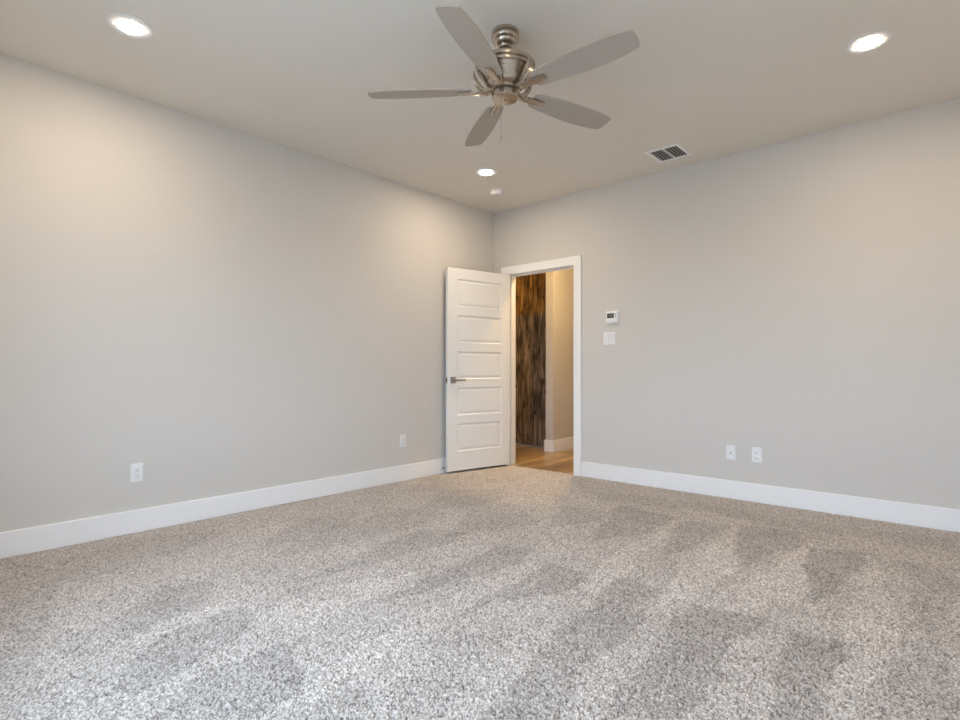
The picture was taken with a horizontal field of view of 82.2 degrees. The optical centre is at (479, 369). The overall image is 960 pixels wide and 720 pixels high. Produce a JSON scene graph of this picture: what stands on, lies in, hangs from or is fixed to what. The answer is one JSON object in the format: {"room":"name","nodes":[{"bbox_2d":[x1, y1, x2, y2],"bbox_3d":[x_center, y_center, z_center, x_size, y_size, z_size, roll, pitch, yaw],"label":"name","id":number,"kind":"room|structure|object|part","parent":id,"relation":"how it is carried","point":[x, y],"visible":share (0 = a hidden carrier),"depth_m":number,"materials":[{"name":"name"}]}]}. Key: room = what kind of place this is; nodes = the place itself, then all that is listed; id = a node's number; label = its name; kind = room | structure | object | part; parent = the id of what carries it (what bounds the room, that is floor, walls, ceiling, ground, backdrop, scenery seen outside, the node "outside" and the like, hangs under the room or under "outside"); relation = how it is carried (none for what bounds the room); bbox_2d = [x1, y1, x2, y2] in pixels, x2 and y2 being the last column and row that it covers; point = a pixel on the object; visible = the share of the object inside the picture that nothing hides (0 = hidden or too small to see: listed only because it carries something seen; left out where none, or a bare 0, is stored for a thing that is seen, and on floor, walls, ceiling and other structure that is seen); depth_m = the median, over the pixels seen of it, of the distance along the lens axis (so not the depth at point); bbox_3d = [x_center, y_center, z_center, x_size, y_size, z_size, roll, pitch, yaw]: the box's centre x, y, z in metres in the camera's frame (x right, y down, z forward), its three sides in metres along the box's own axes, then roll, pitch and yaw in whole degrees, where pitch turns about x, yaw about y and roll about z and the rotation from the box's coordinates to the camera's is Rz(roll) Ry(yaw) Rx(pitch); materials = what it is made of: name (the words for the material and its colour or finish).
{"room":"empty bedroom","nodes":[
{"label":"empty bedroom","id":0,"kind":"room"},
{"bbox_2d":[0,53,572,531],"bbox_3d":[-0.183,-0.350,5.776,0.170,2.740,9.050,0,0,42],"label":"wall","id":1,"kind":"structure","parent":0,"point":[216,309],"depth_m":3.76,"materials":[{"name":"white paint"}]},
{"bbox_2d":[130,463,142,482],"bbox_3d":[-2.163,0.647,3.466,0.009,0.116,0.071,0,0,42],"label":"wall outlet","id":2,"kind":"object","parent":1,"relation":"attached to","point":[136,470],"visible":1,"depth_m":3.46,"materials":[{"name":"white plastic"}]},
{"bbox_2d":[0,458,451,558],"bbox_3d":[-1.448,0.952,4.257,0.016,0.143,4.800,0,0,42],"label":"baseboard","id":3,"kind":"structure","parent":1,"relation":"attached to","point":[23,541],"depth_m":3.69,"materials":[{"name":"white paint"}]},
{"bbox_2d":[400,434,405,446],"bbox_3d":[-0.710,0.655,5.085,0.009,0.116,0.071,0,0,42],"label":"wall outlet","id":4,"kind":"object","parent":1,"relation":"attached to","point":[402,437],"visible":1,"depth_m":5.08,"materials":[{"name":"white plastic"}]},
{"bbox_2d":[544,437,572,451],"bbox_3d":[1.861,0.953,8.008,0.142,0.146,2.996,0,0,42],"label":"baseboard","id":5,"kind":"structure","parent":1,"relation":"attached to","point":[567,443],"depth_m":6.94,"materials":[{"name":"white paint"}]},
{"bbox_2d":[0,443,959,719],"bbox_3d":[1.044,1.082,4.673,5.770,0.116,9.050,0,0,42],"label":"floor","id":6,"kind":"structure","parent":0,"point":[499,592],"depth_m":2.33,"materials":[{"name":"carpet"}]},
{"bbox_2d":[0,0,959,213],"bbox_3d":[0.141,-1.780,2.807,4.620,0.120,5.065,0,0,42],"label":"ceiling","id":7,"kind":"structure","parent":0,"point":[713,79],"depth_m":3.18,"materials":[{"name":"white paint"}]},
{"bbox_2d":[107,13,153,38],"bbox_3d":[-1.748,-1.716,2.753,0.200,0.009,0.200,0,0,42],"label":"recessed light","id":8,"kind":"object","parent":7,"relation":"in","point":[128,25],"visible":1,"depth_m":2.74,"materials":[{"name":"white plastic"}]},
{"bbox_2d":[475,168,497,175],"bbox_3d":[0.055,-1.716,4.776,0.200,0.009,0.200,0,0,42],"label":"recessed light","id":9,"kind":"object","parent":7,"relation":"in","point":[482,171],"visible":1,"depth_m":4.77,"materials":[{"name":"white plastic"}]},
{"bbox_2d":[489,189,502,196],"bbox_3d":[0.155,-1.698,5.284,0.136,0.045,0.136,0,0,42],"label":"smoke detector","id":10,"kind":"object","parent":7,"relation":"attached to","point":[493,192],"visible":1,"depth_m":5.25,"materials":[{"name":"white plastic"}]},
{"bbox_2d":[368,4,639,145],"bbox_3d":[0.169,-1.436,2.771,1.311,0.568,1.357,0,0,42],"label":"ceiling fan","id":11,"kind":"object","parent":7,"relation":"hanging from","point":[505,70],"visible":1,"depth_m":2.70,"materials":[{"name":"silver metal"}]},
{"bbox_3d":[-0.309,-1.421,2.826,0.535,0.037,0.144,0,0,4],"label":"blade","id":12,"kind":"part","parent":11,"relation":"part of","materials":[{"name":"grey wood"}]},
{"bbox_3d":[-0.032,-1.421,2.392,0.144,0.037,0.535,0,0,21],"label":"blade","id":13,"kind":"part","parent":11,"relation":"part of","materials":[{"name":"grey wood"}]},
{"bbox_3d":[-0.018,-1.464,2.809,0.195,0.123,0.048,0,0,3],"label":"blade arm","id":14,"kind":"part","parent":11,"relation":"part of","materials":[{"name":"silver metal"}]},
{"bbox_3d":[0.018,-1.421,3.224,0.144,0.037,0.535,0,0,-15],"label":"blade","id":15,"kind":"part","parent":11,"relation":"part of","materials":[{"name":"wood"}]},
{"bbox_3d":[0.075,-1.464,2.664,0.048,0.123,0.195,0,0,21],"label":"blade arm","id":16,"kind":"part","parent":11,"relation":"part of","materials":[{"name":"silver metal"}]},
{"bbox_3d":[0.092,-1.464,2.942,0.048,0.123,0.195,0,0,-15],"label":"blade arm","id":17,"kind":"part","parent":11,"relation":"part of","materials":[{"name":"silver metal"}]},
{"bbox_3d":[0.241,-1.464,2.707,0.195,0.123,0.048,0,0,40],"label":"blade arm","id":18,"kind":"part","parent":11,"relation":"part of","materials":[{"name":"silver metal"}]},
{"bbox_3d":[0.252,-1.464,2.878,0.195,0.123,0.048,0,0,-32],"label":"blade arm","id":19,"kind":"part","parent":11,"relation":"part of","materials":[{"name":"silver metal"}]},
{"bbox_3d":[0.498,-1.421,3.035,0.535,0.037,0.144,0,0,-33],"label":"blade","id":20,"kind":"part","parent":11,"relation":"part of","materials":[{"name":"wood"}]},
{"bbox_3d":[0.467,-1.421,2.521,0.535,0.037,0.144,0,0,40],"label":"blade","id":21,"kind":"part","parent":11,"relation":"part of","materials":[{"name":"grey wood"}]},
{"bbox_2d":[645,143,691,162],"bbox_3d":[1.494,-1.715,4.358,0.270,0.010,0.290,0,0,42],"label":"ceiling vent","id":22,"kind":"object","parent":7,"relation":"in","point":[674,151],"visible":1,"depth_m":4.35,"materials":[{"name":"white metal"}]},
{"bbox_2d":[846,30,892,53],"bbox_3d":[2.040,-1.716,2.886,0.200,0.009,0.200,0,0,42],"label":"recessed light","id":23,"kind":"object","parent":7,"relation":"in","point":[864,43],"visible":1,"depth_m":2.87,"materials":[{"name":"white plastic"}]},
{"bbox_2d":[494,97,959,509],"bbox_3d":[1.795,-0.350,4.648,4.320,2.740,0.115,0,0,42],"label":"wall","id":24,"kind":"structure","parent":0,"point":[796,300],"depth_m":4.14,"materials":[{"name":"white paint"}]},
{"bbox_2d":[446,267,509,471],"bbox_3d":[-0.008,-0.006,5.645,0.813,2.012,0.131,0,0,-37],"label":"door","id":25,"kind":"structure","parent":24,"relation":"in","point":[477,302],"depth_m":5.61,"materials":[{"name":"white paint"}]},
{"bbox_2d":[501,255,581,475],"bbox_3d":[0.648,-0.041,5.678,0.997,2.129,0.151,0,0,42],"label":"trim","id":26,"kind":"structure","parent":24,"relation":"attached to","point":[575,261],"depth_m":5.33,"materials":[{"name":"white paint"}]},
{"bbox_2d":[604,332,614,344],"bbox_3d":[1.198,-0.293,5.100,0.118,0.116,0.010,0,0,42],"label":"light switch","id":27,"kind":"object","parent":24,"relation":"attached to","point":[609,337],"visible":1,"depth_m":5.10,"materials":[{"name":"white plastic"}]},
{"bbox_2d":[606,311,618,323],"bbox_3d":[1.218,-0.486,5.069,0.132,0.116,0.029,0,0,42],"label":"thermostat","id":28,"kind":"object","parent":24,"relation":"attached to","point":[612,317],"visible":1,"depth_m":5.05,"materials":[{"name":"white plastic"}]},
{"bbox_2d":[726,445,735,459],"bbox_3d":[1.996,0.658,4.380,0.071,0.116,0.016,0,0,42],"label":"cable jack","id":29,"kind":"object","parent":24,"relation":"attached to","point":[730,449],"visible":1,"depth_m":4.38,"materials":[{"name":"white plastic"}]},
{"bbox_2d":[752,447,761,462],"bbox_3d":[2.141,0.657,4.254,0.071,0.116,0.009,0,0,42],"label":"wall outlet","id":30,"kind":"object","parent":24,"relation":"attached to","point":[756,452],"visible":1,"depth_m":4.25,"materials":[{"name":"white plastic"}]},
{"bbox_2d":[581,461,959,532],"bbox_3d":[1.757,0.952,4.594,4.304,0.143,0.016,0,0,42],"label":"baseboard","id":31,"kind":"structure","parent":24,"relation":"attached to","point":[940,518],"depth_m":4.08,"materials":[{"name":"white paint"}]},
{"bbox_3d":[0.627,-0.350,7.621,1.210,2.740,0.120,0,0,42],"label":"wall","id":32,"kind":"structure","parent":0,"visible":0},
{"bbox_2d":[516,273,545,445],"bbox_3d":[0.566,-0.302,7.545,1.180,2.620,0.076,0,0,42],"label":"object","id":33,"kind":"structure","parent":32,"relation":"in","point":[530,289],"depth_m":7.40,"materials":[{"name":"brown wood"}]}
]}

